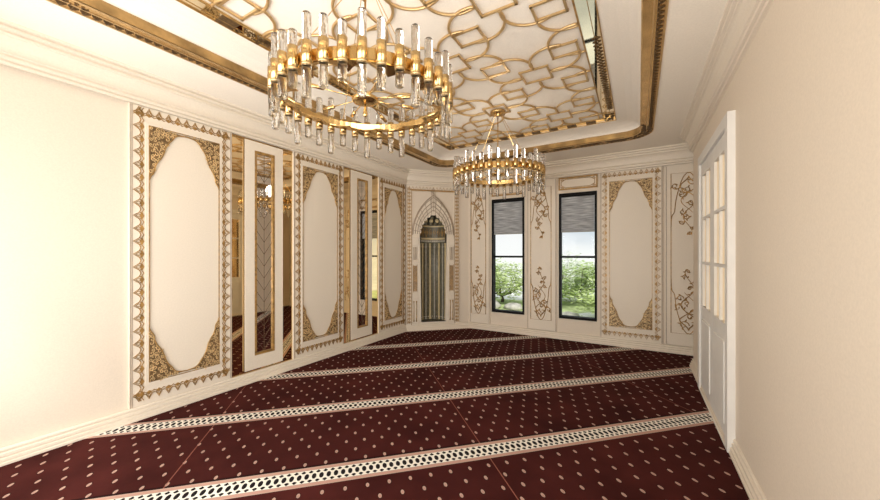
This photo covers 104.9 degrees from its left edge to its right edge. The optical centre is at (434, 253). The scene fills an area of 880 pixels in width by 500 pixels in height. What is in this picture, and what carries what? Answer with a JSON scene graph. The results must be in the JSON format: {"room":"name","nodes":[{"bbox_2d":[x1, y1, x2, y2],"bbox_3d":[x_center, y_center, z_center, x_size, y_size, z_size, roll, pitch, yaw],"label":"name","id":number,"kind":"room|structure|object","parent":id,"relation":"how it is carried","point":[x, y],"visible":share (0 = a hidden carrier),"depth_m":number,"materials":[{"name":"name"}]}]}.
{"room":"mosque","nodes":[
{"label":"mosque","id":0,"kind":"room"},
{"bbox_2d":[0,64,395,447],"bbox_3d":[-2.416,-0.160,4.330,0.250,3.920,6.520,0,0,31],"label":"wall","id":1,"kind":"structure","parent":0,"point":[64,146],"depth_m":2.85,"materials":[{"name":"beige paint"}]},
{"bbox_2d":[128,102,231,408],"bbox_3d":[-2.667,0.018,3.624,0.048,2.927,0.950,0,0,31],"label":"panel","id":2,"kind":"object","parent":1,"relation":"attached to","point":[180,169],"visible":1,"depth_m":3.54,"materials":[{"name":"beige paint"}]},
{"bbox_2d":[0,325,406,466],"bbox_3d":[-2.220,1.542,4.332,0.062,0.124,6.305,0,0,31],"label":"baseboard","id":3,"kind":"structure","parent":1,"relation":"attached to","point":[25,449],"depth_m":3.38,"materials":[{"name":"beige paint"}]},
{"bbox_2d":[0,18,409,183],"bbox_3d":[-2.166,-1.589,4.306,0.142,0.288,6.277,0,0,31],"label":"trim","id":4,"kind":"structure","parent":1,"relation":"attached to","point":[23,48],"depth_m":3.30,"materials":[{"name":"beige paint"}]},
{"bbox_2d":[232,134,291,377],"bbox_3d":[-2.211,0.019,4.391,0.037,2.925,0.832,0,0,31],"label":"framed mirror","id":5,"kind":"object","parent":1,"relation":"attached to","point":[263,164],"depth_m":4.34,"materials":[{"name":"beige paint"}]},
{"bbox_2d":[257,154,271,351],"bbox_3d":[-2.220,-0.013,4.387,0.006,2.575,0.260,0,0,31],"label":"mirror glass","id":6,"kind":"object","parent":5,"relation":"attached to","point":[264,161],"depth_m":4.39,"materials":[{"name":"white"}]},
{"bbox_2d":[292,151,343,358],"bbox_3d":[-1.745,0.018,5.152,0.048,2.927,0.948,0,0,31],"label":"panel","id":7,"kind":"object","parent":1,"relation":"attached to","point":[317,184],"visible":1,"depth_m":5.08,"materials":[{"name":"beige paint"}]},
{"bbox_2d":[344,167,377,342],"bbox_3d":[-1.280,0.019,5.935,0.037,2.925,0.870,0,0,31],"label":"framed mirror","id":8,"kind":"object","parent":1,"relation":"attached to","point":[360,183],"depth_m":5.90,"materials":[{"name":"beige paint"}]},
{"bbox_2d":[358,180,365,325],"bbox_3d":[-1.286,-0.013,5.935,0.006,2.575,0.255,0,0,31],"label":"mirror glass","id":9,"kind":"object","parent":8,"relation":"attached to","point":[361,183],"depth_m":5.93,"materials":[{"name":"white"}]},
{"bbox_2d":[378,177,405,332],"bbox_3d":[-0.832,0.018,6.667,0.048,2.927,0.842,0,0,31],"label":"panel","id":10,"kind":"object","parent":1,"relation":"attached to","point":[391,194],"visible":1,"depth_m":6.59,"materials":[{"name":"beige paint"}]},
{"bbox_2d":[406,169,464,186],"bbox_3d":[0.079,-1.589,7.127,1.376,0.288,0.142,0,0,-14],"label":"trim","id":11,"kind":"structure","parent":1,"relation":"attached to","point":[415,177],"depth_m":7.08,"materials":[{"name":"beige paint"}]},
{"bbox_2d":[0,0,726,171],"bbox_3d":[0.183,-1.758,3.498,5.700,0.050,7.720,0,0,31],"label":"ceiling","id":12,"kind":"structure","parent":0,"point":[691,25],"depth_m":3.06,"materials":[{"name":"paint"}]},
{"bbox_2d":[46,0,668,166],"bbox_3d":[0.174,-1.770,3.460,3.632,0.103,5.749,0,0,31],"label":"molding","id":13,"kind":"structure","parent":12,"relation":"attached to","point":[653,12],"depth_m":3.04,"materials":[{"name":"gold metal"}]},
{"bbox_2d":[205,0,601,144],"bbox_3d":[0.248,-2.049,3.412,6.100,0.202,8.100,0,0,31],"label":"ceiling","id":14,"kind":"structure","parent":0,"point":[513,42],"depth_m":3.16,"materials":[{"name":"paint"}]},
{"bbox_2d":[267,0,452,158],"bbox_3d":[-0.487,-1.381,2.361,1.224,1.092,1.225,0,0,31],"label":"chandelier","id":15,"kind":"object","parent":14,"relation":"hanging from","point":[285,63],"visible":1,"depth_m":1.96,"materials":[{"name":"gold metal"}]},
{"bbox_2d":[311,83,323,89],"bbox_3d":[-0.772,-1.094,2.209,0.086,0.030,0.025,0,0,-28],"label":"socket","id":16,"kind":"object","parent":15,"relation":"attached to","point":[316,86],"depth_m":2.20,"materials":[{"name":"gold metal"}]},
{"bbox_2d":[323,105,334,110],"bbox_3d":[-0.767,-1.057,2.446,0.087,0.032,0.025,0,0,17],"label":"socket","id":17,"kind":"object","parent":15,"relation":"attached to","point":[332,106],"depth_m":2.44,"materials":[{"name":"gold metal"}]},
{"bbox_2d":[336,78,347,86],"bbox_3d":[-0.572,-1.057,2.081,0.025,0.032,0.087,0,0,17],"label":"socket","id":18,"kind":"object","parent":15,"relation":"attached to","point":[344,84],"depth_m":2.08,"materials":[{"name":"gold metal"}]},
{"bbox_2d":[398,95,410,98],"bbox_3d":[-0.207,-1.057,2.277,0.087,0.032,0.025,0,0,17],"label":"socket","id":19,"kind":"object","parent":15,"relation":"attached to","point":[399,96],"depth_m":2.27,"materials":[{"name":"gold metal"}]},
{"bbox_2d":[402,104,412,109],"bbox_3d":[-0.203,-1.094,2.514,0.086,0.030,0.025,0,0,-28],"label":"socket","id":20,"kind":"object","parent":15,"relation":"attached to","point":[403,105],"depth_m":2.50,"materials":[{"name":"gold metal"}]},
{"bbox_2d":[103,0,640,159],"bbox_3d":[0.175,-1.883,3.461,3.316,0.131,5.432,0,0,31],"label":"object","id":21,"kind":"structure","parent":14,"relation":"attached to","point":[620,20],"depth_m":3.23,"materials":[{"name":"paint"}]},
{"bbox_2d":[176,0,615,149],"bbox_3d":[0.164,-1.935,3.453,2.738,0.028,4.945,0,0,31],"label":"molding","id":22,"kind":"structure","parent":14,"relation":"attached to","point":[586,11],"depth_m":3.23,"materials":[{"name":"gold metal"}]},
{"bbox_2d":[208,0,601,145],"bbox_3d":[0.173,-1.930,3.462,2.409,0.025,4.630,0,0,31],"label":"lattice","id":23,"kind":"object","parent":14,"relation":"attached to","point":[258,10],"depth_m":3.35,"materials":[{"name":"gold metal"}]},
{"bbox_2d":[453,109,545,198],"bbox_3d":[0.852,-1.381,4.582,1.224,1.092,1.225,0,0,31],"label":"chandelier","id":24,"kind":"object","parent":14,"relation":"hanging from","point":[537,169],"visible":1,"depth_m":4.19,"materials":[{"name":"gold metal"}]},
{"bbox_2d":[405,184,468,323],"bbox_3d":[0.044,-0.160,7.253,1.670,3.920,0.060,0,0,-14],"label":"wall","id":25,"kind":"structure","parent":0,"point":[418,198],"depth_m":7.36,"materials":[{"name":"beige paint"}]},
{"bbox_2d":[406,185,458,324],"bbox_3d":[-0.070,0.019,7.317,1.150,2.925,0.364,0,0,-14],"label":"niche","id":26,"kind":"object","parent":25,"relation":"attached to","point":[432,247],"visible":1,"depth_m":7.26,"materials":[{"name":"beige stone"}]},
{"bbox_2d":[413,266,416,290],"bbox_3d":[-0.414,0.512,7.064,0.090,0.581,0.011,0,0,-14],"label":"panel","id":27,"kind":"object","parent":26,"relation":"attached to","point":[414,267],"depth_m":7.06,"materials":[{"name":"gold metal"}]},
{"bbox_2d":[449,264,451,290],"bbox_3d":[0.353,0.512,7.254,0.090,0.581,0.011,0,0,-14],"label":"panel","id":28,"kind":"object","parent":26,"relation":"attached to","point":[450,265],"depth_m":7.25,"materials":[{"name":"gold metal"}]},
{"bbox_2d":[406,322,467,330],"bbox_3d":[0.065,1.542,7.185,1.392,0.124,0.062,0,0,-14],"label":"baseboard","id":29,"kind":"structure","parent":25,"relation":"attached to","point":[436,326],"depth_m":7.17,"materials":[{"name":"beige paint"}]},
{"bbox_2d":[469,166,685,346],"bbox_3d":[2.620,-0.160,6.373,4.297,3.920,0.200,0,0,31],"label":"wall","id":30,"kind":"structure","parent":0,"point":[582,327],"depth_m":6.40,"materials":[{"name":"beige paint"}]},
{"bbox_2d":[470,185,490,323],"bbox_3d":[0.959,0.015,7.228,0.465,2.920,0.052,0,0,31],"label":"floral panel","id":31,"kind":"object","parent":30,"relation":"attached to","point":[480,208],"visible":0.98,"depth_m":7.21,"materials":[{"name":"beige paint"}]},
{"bbox_2d":[492,197,523,314],"bbox_3d":[1.519,0.037,6.980,0.686,2.351,0.138,0,0,31],"label":"window","id":32,"kind":"structure","parent":30,"relation":"attached to","point":[494,256],"depth_m":7.04,"materials":[{"name":"black paint"}]},
{"bbox_2d":[494,199,521,234],"bbox_3d":[1.500,-0.754,6.949,0.608,0.696,0.030,0,0,31],"label":"window blind","id":33,"kind":"object","parent":30,"relation":"attached to","point":[507,213],"visible":1,"depth_m":6.95,"materials":[{"name":"grey fabric"}]},
{"bbox_2d":[491,183,525,196],"bbox_3d":[1.493,-1.317,6.918,0.720,0.245,0.030,0,0,31],"label":"panel","id":34,"kind":"object","parent":30,"relation":"attached to","point":[493,194],"visible":0.66,"depth_m":6.91,"materials":[{"name":"beige paint"}]},
{"bbox_2d":[527,178,556,331],"bbox_3d":[2.068,0.015,6.559,0.565,2.920,0.052,0,0,31],"label":"floral panel","id":35,"kind":"object","parent":30,"relation":"attached to","point":[542,207],"visible":1,"depth_m":6.56,"materials":[{"name":"beige paint"}]},
{"bbox_2d":[559,191,596,321],"bbox_3d":[2.660,0.037,6.292,0.651,2.351,0.138,0,0,31],"label":"window","id":36,"kind":"structure","parent":30,"relation":"attached to","point":[586,192],"depth_m":6.30,"materials":[{"name":"black paint"}]},
{"bbox_2d":[558,174,597,190],"bbox_3d":[2.630,-1.317,6.232,0.685,0.245,0.030,0,0,31],"label":"panel","id":37,"kind":"object","parent":30,"relation":"attached to","point":[583,181],"visible":1,"depth_m":6.22,"materials":[{"name":"beige paint"}]},
{"bbox_2d":[561,193,594,232],"bbox_3d":[2.641,-0.754,6.261,0.573,0.696,0.030,0,0,31],"label":"window blind","id":38,"kind":"object","parent":30,"relation":"attached to","point":[578,210],"visible":1,"depth_m":6.25,"materials":[{"name":"grey fabric"}]},
{"bbox_2d":[468,322,692,355],"bbox_3d":[2.518,1.542,6.270,4.205,0.124,0.062,0,0,31],"label":"baseboard","id":39,"kind":"structure","parent":30,"relation":"attached to","point":[675,349],"depth_m":6.11,"materials":[{"name":"beige paint"}]},
{"bbox_2d":[469,143,692,187],"bbox_3d":[2.482,-1.589,6.221,4.177,0.288,0.142,0,0,31],"label":"trim","id":40,"kind":"structure","parent":30,"relation":"attached to","point":[674,154],"depth_m":5.82,"materials":[{"name":"beige paint"}]},
{"bbox_2d":[600,166,662,343],"bbox_3d":[3.344,0.018,5.791,0.933,2.927,0.048,0,0,31],"label":"panel","id":41,"kind":"object","parent":30,"relation":"attached to","point":[631,201],"visible":1,"depth_m":5.77,"materials":[{"name":"beige paint"}]},
{"bbox_2d":[665,163,692,346],"bbox_3d":[4.032,0.015,5.374,0.617,2.920,0.052,0,0,31],"label":"floral panel","id":42,"kind":"object","parent":30,"relation":"attached to","point":[678,177],"visible":0.71,"depth_m":5.43,"materials":[{"name":"beige paint"}]},
{"bbox_2d":[693,0,879,499],"bbox_3d":[2.056,-0.160,1.802,0.340,3.920,6.750,0,0,31],"label":"wall","id":43,"kind":"structure","parent":0,"point":[804,95],"depth_m":1.54,"materials":[{"name":"beige paint"}]},
{"bbox_2d":[698,110,734,452],"bbox_3d":[2.791,0.225,3.397,0.050,2.750,1.600,0,0,31],"label":"door","id":44,"kind":"structure","parent":43,"relation":"in","point":[716,162],"depth_m":3.12,"materials":[{"name":"white paint"}]},
{"bbox_2d":[680,0,773,151],"bbox_3d":[1.938,-1.589,2.073,0.142,0.288,6.692,0,0,31],"label":"trim","id":45,"kind":"structure","parent":43,"relation":"attached to","point":[741,20],"depth_m":2.72,"materials":[{"name":"beige paint"}]},
{"bbox_2d":[689,359,766,499],"bbox_3d":[1.959,1.542,1.990,0.062,0.124,6.612,0,0,31],"label":"baseboard","id":46,"kind":"structure","parent":43,"relation":"attached to","point":[754,491],"depth_m":2.47,"materials":[{"name":"beige paint"}]},
{"bbox_3d":[0.248,1.729,3.412,6.100,0.242,8.100,0,0,31],"label":"floor","id":47,"kind":"structure","parent":0,"visible":0},
{"bbox_2d":[0,328,749,499],"bbox_3d":[0.229,1.604,3.429,5.074,0.008,7.174,0,0,31],"label":"carpet","id":48,"kind":"object","parent":47,"relation":"on","point":[460,413],"visible":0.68,"depth_m":2.93,"materials":[{"name":"red carpet"}]},
{"label":"outside","id":49,"kind":"structure","parent":0,"visible":0},
{"bbox_2d":[496,258,594,317],"bbox_3d":[27.376,1.878,45.382,120.000,1.846,90.000,0,0,31],"label":"field","id":50,"kind":"structure","parent":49,"point":[508,260],"depth_m":49.16,"materials":[{"name":"green plant"}]},
{"bbox_2d":[562,251,594,284],"bbox_3d":[9.834,0.982,26.167,6.627,3.046,6.952,0,0,31],"label":"tree","id":51,"kind":"object","parent":50,"relation":"on","point":[574,262],"visible":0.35,"depth_m":25.66,"materials":[{"name":"green plant"}]},
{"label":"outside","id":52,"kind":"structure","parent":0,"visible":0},
{"bbox_2d":[496,298,594,313],"bbox_3d":[2.491,2.670,17.682,30.000,0.238,6.941,0,0,31],"label":"lawn","id":53,"kind":"structure","parent":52,"point":[565,307],"depth_m":17.23,"materials":[{"name":"green plant"}]},
{"bbox_2d":[496,300,501,308],"bbox_3d":[2.568,2.473,16.334,1.259,0.595,1.008,0,0,31],"label":"boulder","id":54,"kind":"object","parent":53,"relation":"on","point":[498,305],"visible":0.16,"depth_m":15.93,"materials":[{"name":"beige stone"}]},
{"bbox_2d":[496,260,521,301],"bbox_3d":[3.726,1.426,18.314,5.180,2.483,5.165,0,0,31],"label":"tree","id":55,"kind":"object","parent":53,"relation":"on","point":[499,278],"visible":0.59,"depth_m":17.64,"materials":[{"name":"green plant"}]},
{"bbox_2d":[504,303,521,310],"bbox_3d":[3.715,2.523,16.090,0.922,0.429,0.763,0,0,31],"label":"boulder","id":56,"kind":"object","parent":53,"relation":"on","point":[510,306],"visible":0.77,"depth_m":15.83,"materials":[{"name":"beige stone"}]},
{"bbox_2d":[562,311,579,315],"bbox_3d":[5.847,2.698,14.691,0.942,0.414,0.690,0,0,31],"label":"boulder","id":57,"kind":"object","parent":53,"relation":"on","point":[565,312],"visible":0.4,"depth_m":14.51,"materials":[{"name":"beige stone"}]},
{"bbox_2d":[562,260,594,303],"bbox_3d":[7.844,1.508,17.945,4.608,2.344,4.500,0,0,31],"label":"tree","id":58,"kind":"object","parent":53,"relation":"on","point":[583,282],"visible":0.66,"depth_m":17.29,"materials":[{"name":"green plant"}]},
{"bbox_2d":[568,277,594,316],"bbox_3d":[7.090,1.740,13.864,3.291,2.233,3.344,0,0,-29],"label":"tree","id":59,"kind":"object","parent":53,"relation":"on","point":[589,299],"visible":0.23,"depth_m":13.88,"materials":[{"name":"green plant"}]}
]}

